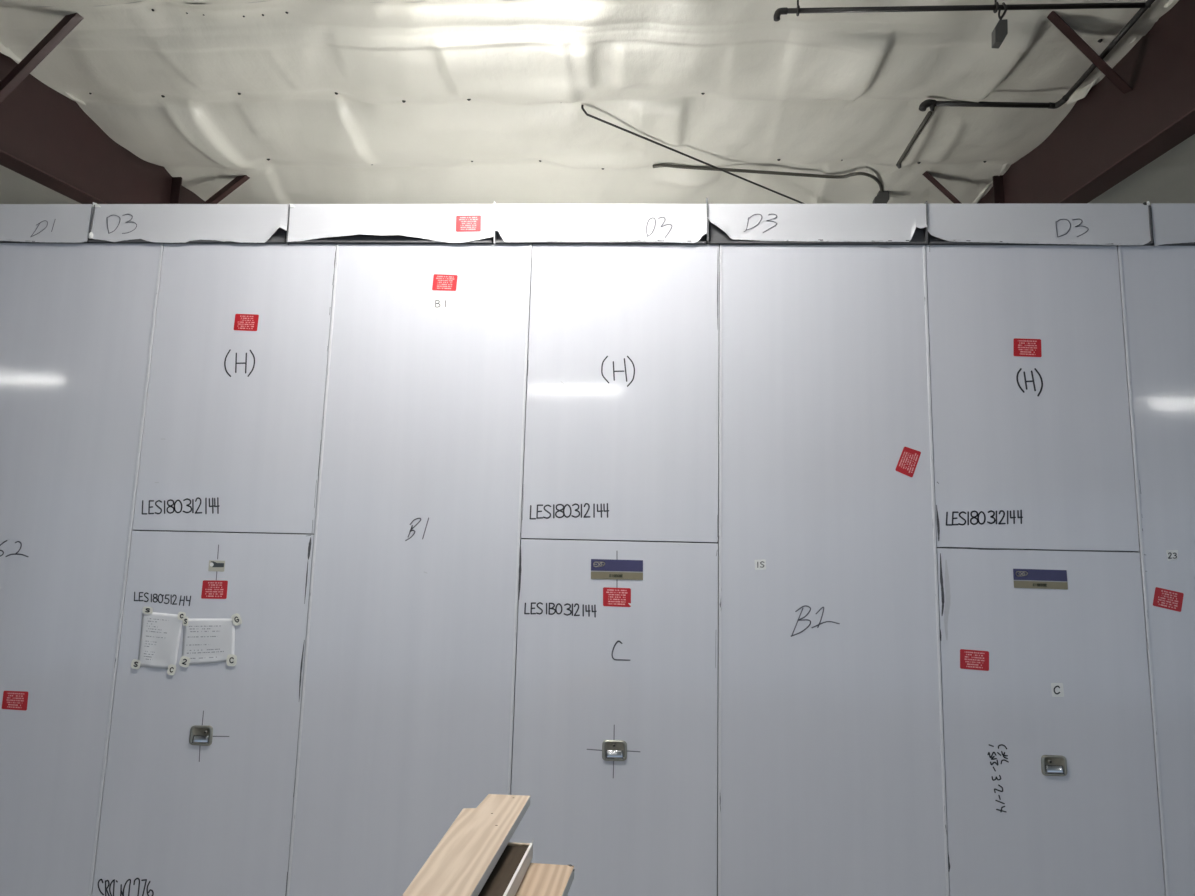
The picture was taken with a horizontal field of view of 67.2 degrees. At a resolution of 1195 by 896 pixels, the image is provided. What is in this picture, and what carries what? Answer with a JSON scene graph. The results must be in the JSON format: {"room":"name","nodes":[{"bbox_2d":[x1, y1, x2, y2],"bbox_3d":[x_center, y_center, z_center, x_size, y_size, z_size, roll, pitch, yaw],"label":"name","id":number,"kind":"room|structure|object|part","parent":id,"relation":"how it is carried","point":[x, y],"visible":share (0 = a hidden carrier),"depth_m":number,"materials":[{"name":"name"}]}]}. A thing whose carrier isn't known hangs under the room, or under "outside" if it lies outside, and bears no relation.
{"room":"warehouse","nodes":[
{"label":"warehouse","id":0,"kind":"room"},
{"bbox_2d":[40,0,512,6],"bbox_3d":[-0.449,-4.689,3.864,24.500,0.100,24.000,1,-10,3],"label":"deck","id":1,"kind":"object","parent":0,"point":[145,0],"depth_m":8.11,"materials":[{"name":"white"}]},
{"bbox_2d":[0,0,1194,204],"bbox_3d":[-0.496,-2.862,3.558,24.500,2.048,24.000,1,-10,3],"label":"ceiling","id":2,"kind":"structure","parent":0,"point":[311,101],"depth_m":6.53,"materials":[{"name":"white fabric"}]},
{"bbox_2d":[0,13,83,102],"bbox_3d":[-3.670,-2.459,5.789,0.840,0.704,0.055,-1,-10,17],"label":"brace","id":3,"kind":"object","parent":2,"relation":"attached to","point":[69,22],"visible":0.83,"depth_m":5.76,"materials":[{"name":"brown metal"}]},
{"bbox_2d":[0,52,204,203],"bbox_3d":[-4.363,-2.731,1.470,0.200,2.582,19.500,1,-10,3],"label":"rafter","id":4,"kind":"object","parent":2,"relation":"attached to","point":[46,138],"visible":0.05,"depth_m":6.89,"materials":[{"name":"red paint"}]},
{"bbox_2d":[203,175,249,203],"bbox_3d":[-3.527,-2.347,8.392,0.832,0.388,0.055,-4,-11,27],"label":"brace","id":5,"kind":"object","parent":2,"relation":"attached to","point":[238,181],"visible":0.54,"depth_m":8.33,"materials":[{"name":"brown metal"}]},
{"bbox_2d":[581,105,804,203],"bbox_3d":[0.998,-2.387,7.647,2.886,0.116,0.029,9,-12,-38],"label":"rod","id":6,"kind":"object","parent":2,"relation":"attached to","point":[582,107],"visible":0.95,"depth_m":7.41,"materials":[{"name":"black metal"}]},
{"bbox_2d":[653,164,888,203],"bbox_3d":[1.632,-2.478,7.934,2.282,0.463,0.428,4,-10,-14],"label":"power cable","id":7,"kind":"object","parent":2,"relation":"attached to","point":[882,197],"visible":0.75,"depth_m":7.92,"materials":[{"name":"black rubber"}]},
{"bbox_2d":[896,111,931,168],"bbox_3d":[2.490,-2.428,7.116,0.046,0.109,0.968,1,-10,5],"label":"tube","id":8,"kind":"object","parent":2,"relation":"attached to","point":[929,113],"visible":0.98,"depth_m":7.06,"materials":[{"name":"grey metal"}]},
{"bbox_2d":[922,171,961,203],"bbox_3d":[3.209,-2.232,8.060,0.820,0.446,0.055,6,-11,-26],"label":"brace","id":9,"kind":"object","parent":2,"relation":"attached to","point":[926,174],"visible":0.57,"depth_m":7.99,"materials":[{"name":"brown metal"}]},
{"bbox_2d":[773,0,1154,110],"bbox_3d":[2.169,-2.523,5.786,2.202,0.216,1.437,1,-10,3],"label":"conduit","id":10,"kind":"object","parent":2,"relation":"attached to","point":[931,103],"visible":1,"depth_m":5.28,"materials":[{"name":"black metal"}]},
{"bbox_2d":[992,2,1007,48],"bbox_3d":[2.312,-2.433,5.172,0.085,0.266,0.060,1,-10,3],"label":"box","id":11,"kind":"object","parent":10,"relation":"hanging from","point":[1000,31],"visible":1,"depth_m":5.14,"materials":[{"name":"grey metal"}]},
{"bbox_2d":[977,0,1194,203],"bbox_3d":[3.180,-2.609,1.022,0.200,2.591,19.500,1,-10,3],"label":"rafter","id":12,"kind":"object","parent":2,"relation":"attached to","point":[1108,135],"visible":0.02,"depth_m":5.94,"materials":[{"name":"red paint"}]},
{"bbox_2d":[1047,11,1132,93],"bbox_3d":[3.083,-2.508,5.652,0.856,0.326,0.055,7,-11,-29],"label":"brace","id":13,"kind":"object","parent":12,"relation":"attached to","point":[1053,16],"visible":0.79,"depth_m":5.64,"materials":[{"name":"brown metal"}]},
{"bbox_2d":[166,231,1088,895],"bbox_3d":[0.119,0.588,4.786,7.459,3.827,0.048,1,-10,3],"label":"wall","id":14,"kind":"structure","parent":0,"point":[705,235],"depth_m":4.74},
{"bbox_2d":[0,204,93,242],"bbox_3d":[-3.223,-1.276,5.219,0.678,0.236,0.156,1,-10,3],"label":"header panel","id":15,"kind":"object","parent":14,"relation":"attached to","point":[19,223],"visible":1,"depth_m":5.15,"materials":[{"name":"metal"}]},
{"bbox_2d":[0,243,160,895],"bbox_3d":[-3.062,0.620,4.888,1.098,3.617,0.091,1,-10,3],"label":"panel","id":16,"kind":"object","parent":14,"relation":"attached to","point":[76,318],"visible":0.98,"depth_m":4.87,"materials":[{"name":"white metal"}]},
{"bbox_2d":[88,243,163,895],"bbox_3d":[-2.517,0.624,4.820,0.014,3.615,0.024,1,-10,3],"label":"trim","id":17,"kind":"structure","parent":14,"relation":"attached to","point":[162,244],"depth_m":4.80,"materials":[{"name":"grey metal"}]},
{"bbox_2d":[88,202,288,243],"bbox_3d":[-2.316,-1.268,5.166,1.154,0.246,0.155,1,-10,3],"label":"header panel","id":18,"kind":"object","parent":14,"relation":"attached to","point":[110,223],"visible":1,"depth_m":5.10,"materials":[{"name":"metal"}]},
{"bbox_2d":[92,531,313,895],"bbox_3d":[-2.033,1.439,4.685,1.015,1.987,0.104,1,-10,3],"label":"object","id":19,"kind":"structure","parent":14,"relation":"in","point":[199,786],"depth_m":4.64,"materials":[{"name":"white metal"}]},
{"bbox_2d":[131,607,185,674],"bbox_3d":[-2.304,1.012,4.727,0.268,0.349,0.008,1,-10,3],"label":"paper notice","id":20,"kind":"object","parent":19,"relation":"attached to","point":[160,632],"visible":1,"depth_m":4.73,"materials":[{"name":"white paper"}]},
{"bbox_2d":[179,613,241,666],"bbox_3d":[-2.025,1.007,4.712,0.319,0.285,0.008,1,-10,3],"label":"paper notice","id":21,"kind":"object","parent":19,"relation":"attached to","point":[205,641],"visible":1,"depth_m":4.71,"materials":[{"name":"white paper"}]},
{"bbox_3d":[-2.024,0.627,4.782,0.088,0.058,0.001,1,-10,3],"label":"worn plate","id":22,"kind":"part","parent":19,"relation":"part of","materials":[{"name":"silver metal"}]},
{"bbox_2d":[133,243,336,535],"bbox_3d":[-1.979,-0.339,4.989,1.003,1.639,0.091,1,-10,3],"label":"panel","id":23,"kind":"object","parent":14,"relation":"attached to","point":[233,423],"visible":0.99,"depth_m":4.94,"materials":[{"name":"white metal"}]},
{"bbox_2d":[287,244,338,895],"bbox_3d":[-1.501,0.639,4.760,0.014,3.615,0.024,1,-10,3],"label":"trim","id":24,"kind":"structure","parent":14,"relation":"attached to","point":[337,246],"depth_m":4.74,"materials":[{"name":"grey metal"}]},
{"bbox_2d":[286,204,493,244],"bbox_3d":[-1.158,-1.244,5.098,1.177,0.239,0.152,1,-10,3],"label":"header panel","id":25,"kind":"object","parent":14,"relation":"attached to","point":[307,223],"visible":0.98,"depth_m":5.04,"materials":[{"name":"metal"}]},
{"bbox_2d":[289,244,531,895],"bbox_3d":[-0.957,0.653,4.763,1.089,3.617,0.091,1,-10,3],"label":"panel","id":26,"kind":"object","parent":14,"relation":"attached to","point":[407,711],"visible":0.99,"depth_m":4.73,"materials":[{"name":"white metal"}]},
{"bbox_2d":[507,244,531,794],"bbox_3d":[-0.416,0.656,4.695,0.014,3.615,0.024,1,-10,3],"label":"trim","id":27,"kind":"structure","parent":14,"relation":"attached to","point":[530,245],"depth_m":4.73,"materials":[{"name":"grey metal"}]},
{"bbox_2d":[494,201,706,244],"bbox_3d":[0.013,-1.232,5.028,1.182,0.246,0.156,1,-10,3],"label":"header panel","id":28,"kind":"object","parent":14,"relation":"attached to","point":[641,224],"visible":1,"depth_m":4.96,"materials":[{"name":"metal"}]},
{"bbox_2d":[509,539,717,895],"bbox_3d":[0.082,1.472,4.559,1.041,1.987,0.104,1,-10,3],"label":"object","id":29,"kind":"structure","parent":14,"relation":"in","point":[615,733],"depth_m":4.54,"materials":[{"name":"white metal"}]},
{"bbox_2d":[521,244,718,542],"bbox_3d":[0.136,-0.311,4.864,1.037,1.629,0.091,1,-10,3],"label":"panel","id":30,"kind":"object","parent":14,"relation":"attached to","point":[621,426],"visible":1,"depth_m":4.81,"materials":[{"name":"white metal"}]},
{"bbox_2d":[718,245,721,895],"bbox_3d":[0.631,0.672,4.633,0.014,3.615,0.024,1,-10,3],"label":"trim","id":31,"kind":"structure","parent":14,"relation":"attached to","point":[720,246],"depth_m":4.63,"materials":[{"name":"grey metal"}]},
{"bbox_2d":[706,198,926,245],"bbox_3d":[1.193,-1.227,4.960,1.190,0.259,0.156,1,-10,3],"label":"header panel","id":32,"kind":"object","parent":14,"relation":"attached to","point":[727,224],"visible":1,"depth_m":4.90,"materials":[{"name":"metal"}]},
{"bbox_2d":[721,245,945,895],"bbox_3d":[1.176,0.686,4.637,1.090,3.617,0.091,1,-10,3],"label":"panel","id":33,"kind":"object","parent":14,"relation":"attached to","point":[831,770],"visible":1,"depth_m":4.59,"materials":[{"name":"white metal"}]},
{"bbox_2d":[923,245,948,895],"bbox_3d":[1.717,0.689,4.569,0.014,3.615,0.024,1,-10,3],"label":"trim","id":34,"kind":"structure","parent":14,"relation":"attached to","point":[924,250],"depth_m":4.56,"materials":[{"name":"grey metal"}]},
{"bbox_2d":[925,245,1139,551],"bbox_3d":[2.254,-0.276,4.738,1.000,1.633,0.091,1,-10,3],"label":"panel","id":35,"kind":"object","parent":14,"relation":"attached to","point":[1031,430],"visible":0.99,"depth_m":4.69,"materials":[{"name":"white metal"}]},
{"bbox_2d":[924,201,1150,245],"bbox_3d":[2.365,-1.194,4.888,1.179,0.251,0.156,1,-10,3],"label":"header panel","id":36,"kind":"object","parent":14,"relation":"attached to","point":[1126,224],"visible":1,"depth_m":4.83,"materials":[{"name":"metal"}]},
{"bbox_2d":[937,548,1164,895],"bbox_3d":[2.202,1.505,4.434,1.013,1.987,0.104,1,-10,3],"label":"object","id":37,"kind":"structure","parent":14,"relation":"in","point":[1051,782],"depth_m":4.42,"materials":[{"name":"white metal"}]},
{"bbox_2d":[1117,246,1168,895],"bbox_3d":[2.737,0.705,4.508,0.014,3.615,0.024,1,-10,3],"label":"trim","id":38,"kind":"structure","parent":14,"relation":"attached to","point":[1140,535],"depth_m":4.51,"materials":[{"name":"grey metal"}]},
{"bbox_2d":[1121,246,1194,895],"bbox_3d":[3.284,0.719,4.512,1.105,3.617,0.091,1,-10,3],"label":"panel","id":39,"kind":"object","parent":14,"relation":"attached to","point":[1159,281],"visible":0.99,"depth_m":4.57,"materials":[{"name":"white metal"}]},
{"bbox_2d":[1148,203,1194,245],"bbox_3d":[3.412,-1.171,4.827,0.945,0.241,0.152,1,-10,3],"label":"header panel","id":40,"kind":"object","parent":14,"relation":"attached to","point":[1171,224],"visible":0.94,"depth_m":4.79,"materials":[{"name":"metal"}]},
{"bbox_3d":[-0.626,2.262,2.701,24.500,0.200,24.000,1,-10,3],"label":"floor","id":41,"kind":"structure","parent":0,"visible":0},
{"bbox_3d":[-0.432,1.417,1.192,0.640,0.978,1.330,1,-10,3],"label":"bench","id":42,"kind":"object","parent":41,"relation":"on","visible":0},
{"bbox_2d":[515,863,574,895],"bbox_3d":[-0.396,0.959,1.512,0.516,0.033,1.775,0,-10,6],"label":"board","id":43,"kind":"object","parent":42,"relation":"on","point":[539,879],"visible":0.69,"depth_m":2.23,"materials":[{"name":"brown wood"}]},
{"bbox_2d":[478,838,533,895],"bbox_3d":[-0.321,0.928,1.583,0.206,0.054,1.689,1,-10,3],"label":"wooden tray","id":44,"kind":"object","parent":43,"relation":"on","point":[507,875],"visible":0.48,"depth_m":2.18,"materials":[{"name":"brown wood"}]},
{"bbox_2d":[402,794,529,895],"bbox_3d":[-0.349,0.904,1.718,0.171,0.028,2.144,1,-10,3],"label":"board","id":45,"kind":"object","parent":44,"relation":"on","point":[462,862],"visible":1,"depth_m":2.17,"materials":[{"name":"brown wood"}]}
]}

